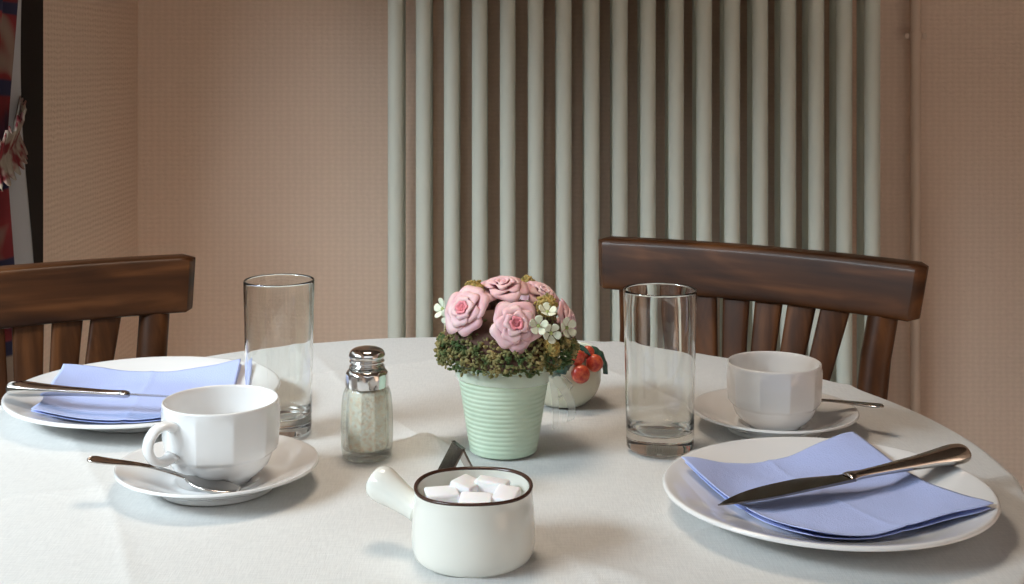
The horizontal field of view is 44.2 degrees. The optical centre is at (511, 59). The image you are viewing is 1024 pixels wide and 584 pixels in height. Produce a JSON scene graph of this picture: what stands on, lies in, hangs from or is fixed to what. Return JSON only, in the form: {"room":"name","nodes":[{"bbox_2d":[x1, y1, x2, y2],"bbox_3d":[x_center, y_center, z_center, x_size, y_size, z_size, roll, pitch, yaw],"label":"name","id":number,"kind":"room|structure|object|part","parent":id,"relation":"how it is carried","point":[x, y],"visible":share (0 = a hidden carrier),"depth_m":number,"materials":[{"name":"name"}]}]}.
{"room":"dining room","nodes":[
{"label":"dining room","id":0,"kind":"room"},
{"bbox_2d":[43,0,137,373],"bbox_3d":[-0.872,-0.200,0.500,0.200,2.500,4.200,0,0,0],"label":"wall","id":1,"kind":"structure","parent":0,"point":[90,47],"depth_m":2.31,"materials":[{"name":"paint"}]},
{"bbox_2d":[0,0,33,382],"bbox_3d":[-0.738,-0.004,1.720,0.095,1.907,0.370,0,0,0],"label":"curtain","id":2,"kind":"object","parent":1,"relation":"hanging from","point":[16,247],"visible":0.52,"depth_m":1.82,"materials":[{"name":"multicoloured fabric"}]},
{"bbox_3d":[-0.739,0.010,1.775,0.044,1.880,0.141,0,0,0],"label":"panel","id":3,"kind":"part","parent":2,"relation":"part of","materials":[{"name":"fabric"}]},
{"bbox_2d":[21,0,42,262],"bbox_3d":[-0.769,0.009,2.010,0.006,1.919,0.100,0,0,0],"label":"trim","id":4,"kind":"structure","parent":1,"relation":"attached to","point":[31,10],"depth_m":2.02,"materials":[{"name":"black wood"}]},
{"bbox_2d":[138,0,1023,489],"bbox_3d":[0.664,-0.200,2.675,3.272,2.500,0.150,0,0,0],"label":"wall","id":5,"kind":"structure","parent":0,"point":[263,124],"depth_m":2.60,"materials":[{"name":"paint"}]},
{"bbox_2d":[388,0,879,385],"bbox_3d":[0.239,-0.035,2.529,0.973,1.770,0.140,0,0,0],"label":"radiator","id":6,"kind":"object","parent":5,"relation":"attached to","point":[840,11],"visible":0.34,"depth_m":2.46,"materials":[{"name":"grey metal"}]},
{"bbox_2d":[904,0,926,413],"bbox_3d":[0.823,-0.200,2.578,0.046,2.500,0.044,0,0,0],"label":"pipe","id":7,"kind":"object","parent":5,"relation":"attached to","point":[915,35],"visible":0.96,"depth_m":2.56,"materials":[{"name":"metal"}]},
{"bbox_3d":[0.664,1.100,0.575,3.272,0.100,4.350,0,0,0],"label":"floor","id":8,"kind":"structure","parent":0,"visible":0},
{"bbox_2d":[0,254,194,405],"bbox_3d":[-0.396,0.630,1.095,0.381,0.844,0.490,0,0,-33],"label":"dining chair","id":9,"kind":"object","parent":8,"relation":"on","point":[62,295],"visible":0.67,"depth_m":1.29,"materials":[{"name":"brown wood"}]},
{"bbox_3d":[-0.503,0.238,1.258,0.381,0.060,0.048,0,0,-33],"label":"rail","id":10,"kind":"part","parent":9,"relation":"part of","materials":[{"name":"brown wood"}]},
{"bbox_3d":[-0.375,0.655,1.327,0.041,0.795,0.132,0,0,-16],"label":"post","id":11,"kind":"part","parent":9,"relation":"part of","materials":[{"name":"brown wood"}]},
{"bbox_2d":[598,236,928,399],"bbox_3d":[0.165,0.630,1.232,0.381,0.844,0.490,0,0,32],"label":"dining chair","id":12,"kind":"object","parent":8,"relation":"on","point":[888,291],"visible":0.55,"depth_m":1.37,"materials":[{"name":"brown wood"}]},
{"bbox_3d":[0.137,0.655,1.464,0.041,0.795,0.132,0,0,14],"label":"post","id":13,"kind":"part","parent":12,"relation":"part of","materials":[{"name":"brown wood"}]},
{"bbox_3d":[0.267,0.238,1.399,0.381,0.060,0.048,0,0,32],"label":"rail","id":14,"kind":"part","parent":12,"relation":"part of","materials":[{"name":"brown wood"}]},
{"bbox_3d":[0.385,0.655,1.312,0.132,0.795,0.041,0,0,-41],"label":"post","id":15,"kind":"part","parent":12,"relation":"part of","materials":[{"name":"brown wood"}]},
{"bbox_3d":[-0.050,0.677,0.955,0.810,0.745,0.810,0,0,0],"label":"dining table","id":16,"kind":"object","parent":8,"relation":"on","visible":0},
{"bbox_2d":[0,337,1023,583],"bbox_3d":[-0.054,0.408,0.956,0.851,0.238,0.850,0,0,6],"label":"tablecloth","id":17,"kind":"object","parent":16,"relation":"on","point":[604,513],"visible":0.55,"depth_m":0.83,"materials":[{"name":"fabric"}]},
{"bbox_2d":[1,356,244,432],"bbox_3d":[-0.314,0.289,1.076,0.228,0.020,0.228,0,0,0],"label":"plate","id":18,"kind":"object","parent":17,"relation":"on","point":[17,407],"visible":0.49,"depth_m":1.07,"materials":[{"name":"white ceramic"}]},
{"bbox_2d":[6,380,169,397],"bbox_3d":[-0.313,0.270,1.022,0.207,0.014,0.022,0,0,8],"label":"table knife","id":19,"kind":"object","parent":18,"relation":"on","point":[16,388],"visible":0.86,"depth_m":1.03,"materials":[{"name":"silver metal"}]},
{"bbox_3d":[-0.262,0.272,1.014,0.105,0.002,0.021,1,-15,7],"label":"blade","id":20,"kind":"part","parent":19,"relation":"part of","materials":[{"name":"silver metal"}]},
{"bbox_2d":[31,359,241,422],"bbox_3d":[-0.321,0.283,1.078,0.164,0.019,0.145,0,0,-4],"label":"napkin","id":21,"kind":"object","parent":18,"relation":"on","point":[132,409],"visible":0.63,"depth_m":1.11,"materials":[{"name":"blue paper"}]},
{"bbox_2d":[113,435,318,505],"bbox_3d":[-0.206,0.290,0.885,0.140,0.018,0.140,0,0,0],"label":"saucer","id":22,"kind":"object","parent":17,"relation":"on","point":[292,459],"visible":0.58,"depth_m":0.87,"materials":[{"name":"white ceramic"}]},
{"bbox_2d":[86,456,240,493],"bbox_3d":[-0.235,0.280,0.849,0.107,0.021,0.023,0,0,7],"label":"teaspoon","id":23,"kind":"object","parent":22,"relation":"on","point":[208,486],"visible":0.98,"depth_m":0.85,"materials":[{"name":"silver metal"}]},
{"bbox_2d":[142,384,279,485],"bbox_3d":[-0.205,0.266,0.879,0.081,0.056,0.093,0,0,2],"label":"cup","id":24,"kind":"object","parent":22,"relation":"on","point":[229,432],"visible":0.94,"depth_m":0.85,"materials":[{"name":"white ceramic"}]},
{"bbox_3d":[-0.236,0.259,0.846,0.013,0.030,0.025,0,0,39],"label":"handle","id":25,"kind":"part","parent":24,"relation":"part of","materials":[{"name":"white ceramic"}]},
{"bbox_2d":[243,274,313,437],"bbox_3d":[-0.187,0.237,1.010,0.056,0.122,0.056,0,0,0],"label":"drinking glass","id":26,"kind":"object","parent":17,"relation":"on","point":[278,308],"visible":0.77,"depth_m":0.99,"materials":[{"name":"clear glass"}]},
{"bbox_2d":[341,345,392,462],"bbox_3d":[-0.109,0.257,0.948,0.037,0.083,0.039,0,0,45],"label":"salt shaker","id":27,"kind":"object","parent":17,"relation":"on","point":[366,407],"visible":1,"depth_m":0.93,"materials":[{"name":"clear glass"}]},
{"bbox_2d":[366,466,534,577],"bbox_3d":[-0.038,0.276,0.758,0.105,0.046,0.074,0,0,0],"label":"sugar pot","id":28,"kind":"object","parent":17,"relation":"on","point":[488,539],"visible":0.97,"depth_m":0.73,"materials":[{"name":"white ceramic"}]},
{"bbox_3d":[-0.070,0.267,0.779,0.041,0.029,0.022,0,0,26],"label":"handle","id":29,"kind":"part","parent":28,"relation":"part of","materials":[{"name":"white ceramic"}]},
{"bbox_2d":[424,485,459,502],"bbox_3d":[-0.042,0.263,0.754,0.020,0.012,0.015,0,0,-12],"label":"sugar cube","id":30,"kind":"object","parent":28,"relation":"in","point":[448,493],"visible":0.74,"depth_m":0.75,"materials":[{"name":"white food"}]},
{"bbox_2d":[450,474,477,494],"bbox_3d":[-0.028,0.261,0.766,0.016,0.014,0.021,0,0,25],"label":"sugar cube","id":31,"kind":"object","parent":28,"relation":"in","point":[464,483],"visible":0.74,"depth_m":0.76,"materials":[{"name":"white food"}]},
{"bbox_2d":[458,492,492,502],"bbox_3d":[-0.021,0.264,0.745,0.020,0.012,0.015,0,0,6],"label":"sugar cube","id":32,"kind":"object","parent":28,"relation":"in","point":[465,497],"visible":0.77,"depth_m":0.74,"materials":[{"name":"white food"}]},
{"bbox_2d":[475,475,510,493],"bbox_3d":[-0.012,0.262,0.769,0.021,0.014,0.015,0,0,12],"label":"sugar cube","id":33,"kind":"object","parent":28,"relation":"in","point":[489,484],"visible":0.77,"depth_m":0.76,"materials":[{"name":"white food"}]},
{"bbox_2d":[492,484,520,501],"bbox_3d":[-0.004,0.263,0.752,0.015,0.013,0.021,0,0,15],"label":"sugar cube","id":34,"kind":"object","parent":28,"relation":"in","point":[503,492],"visible":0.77,"depth_m":0.75,"materials":[{"name":"white food"}]},
{"bbox_2d":[438,440,471,468],"bbox_3d":[-0.038,0.282,0.868,0.037,0.034,0.020,0,0,-24],"label":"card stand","id":35,"kind":"object","parent":17,"relation":"on","point":[456,451],"visible":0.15,"depth_m":0.87,"materials":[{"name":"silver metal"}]},
{"bbox_3d":[-0.030,0.281,0.871,0.018,0.033,0.020,0,0,-24],"label":"panel","id":36,"kind":"part","parent":35,"relation":"part of","materials":[{"name":"silver metal"}]},
{"bbox_2d":[433,275,579,459],"bbox_3d":[-0.004,0.232,0.968,0.114,0.133,0.118,0,0,-9],"label":"flower pot","id":37,"kind":"object","parent":17,"relation":"on","point":[503,337],"visible":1,"depth_m":0.94,"materials":[{"name":"green ceramic"}]},
{"bbox_3d":[-0.006,0.264,0.966,0.074,0.069,0.074,0,0,0],"label":"pot","id":38,"kind":"part","parent":37,"relation":"part of","materials":[{"name":"green ceramic"}]},
{"bbox_2d":[544,342,607,407],"bbox_3d":[0.047,0.269,1.093,0.071,0.057,0.076,0,0,0],"label":"bowl","id":39,"kind":"object","parent":17,"relation":"on","point":[575,385],"visible":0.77,"depth_m":1.07,"materials":[{"name":"beige ceramic"}]},
{"bbox_3d":[0.058,0.246,1.072,0.021,0.012,0.005,0,0,7],"label":"stem","id":40,"kind":"part","parent":39,"relation":"part of","materials":[{"name":"teal plant"}]},
{"bbox_2d":[623,283,696,456],"bbox_3d":[0.114,0.237,0.968,0.056,0.122,0.056,0,0,0],"label":"drinking glass","id":41,"kind":"object","parent":17,"relation":"on","point":[660,318],"visible":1,"depth_m":0.94,"materials":[{"name":"clear glass"}]},
{"bbox_2d":[694,388,858,438],"bbox_3d":[0.213,0.291,1.024,0.134,0.017,0.134,0,0,0],"label":"saucer","id":42,"kind":"object","parent":17,"relation":"on","point":[715,406],"visible":0.57,"depth_m":1.02,"materials":[{"name":"white ceramic"}]},
{"bbox_2d":[726,351,822,430],"bbox_3d":[0.210,0.269,1.019,0.075,0.052,0.085,0,0,-17],"label":"cup","id":43,"kind":"object","parent":42,"relation":"on","point":[768,390],"visible":0.98,"depth_m":0.99,"materials":[{"name":"white ceramic"}]},
{"bbox_2d":[821,399,883,407],"bbox_3d":[0.249,0.282,1.041,0.120,0.015,0.023,0,0,39],"label":"teaspoon","id":44,"kind":"object","parent":42,"relation":"on","point":[856,403],"visible":0.48,"depth_m":1.02,"materials":[{"name":"silver metal"}]},
{"bbox_2d":[662,437,1000,551],"bbox_3d":[0.207,0.290,0.832,0.215,0.019,0.215,0,0,0],"label":"plate","id":45,"kind":"object","parent":17,"relation":"on","point":[682,485],"visible":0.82,"depth_m":0.81,"materials":[{"name":"white ceramic"}]},
{"bbox_2d":[681,432,993,539],"bbox_3d":[0.213,0.283,0.831,0.148,0.019,0.150,0,0,-23],"label":"napkin","id":46,"kind":"object","parent":45,"relation":"on","point":[890,504],"visible":0.84,"depth_m":0.83,"materials":[{"name":"blue fabric"}]},
{"bbox_2d":[718,444,971,505],"bbox_3d":[0.223,0.275,0.843,0.201,0.016,0.022,0,0,-22],"label":"table knife","id":47,"kind":"object","parent":45,"relation":"on","point":[950,454],"visible":1,"depth_m":0.84,"materials":[{"name":"silver metal"}]},
{"bbox_3d":[0.177,0.281,0.825,0.102,0.002,0.021,-3,1,-23],"label":"blade","id":48,"kind":"part","parent":47,"relation":"part of","materials":[{"name":"silver metal"}]},
{"bbox_3d":[0.270,0.276,0.860,0.101,0.013,0.020,-3,1,-23],"label":"handle","id":49,"kind":"part","parent":47,"relation":"part of","materials":[{"name":"silver metal"}]}
]}

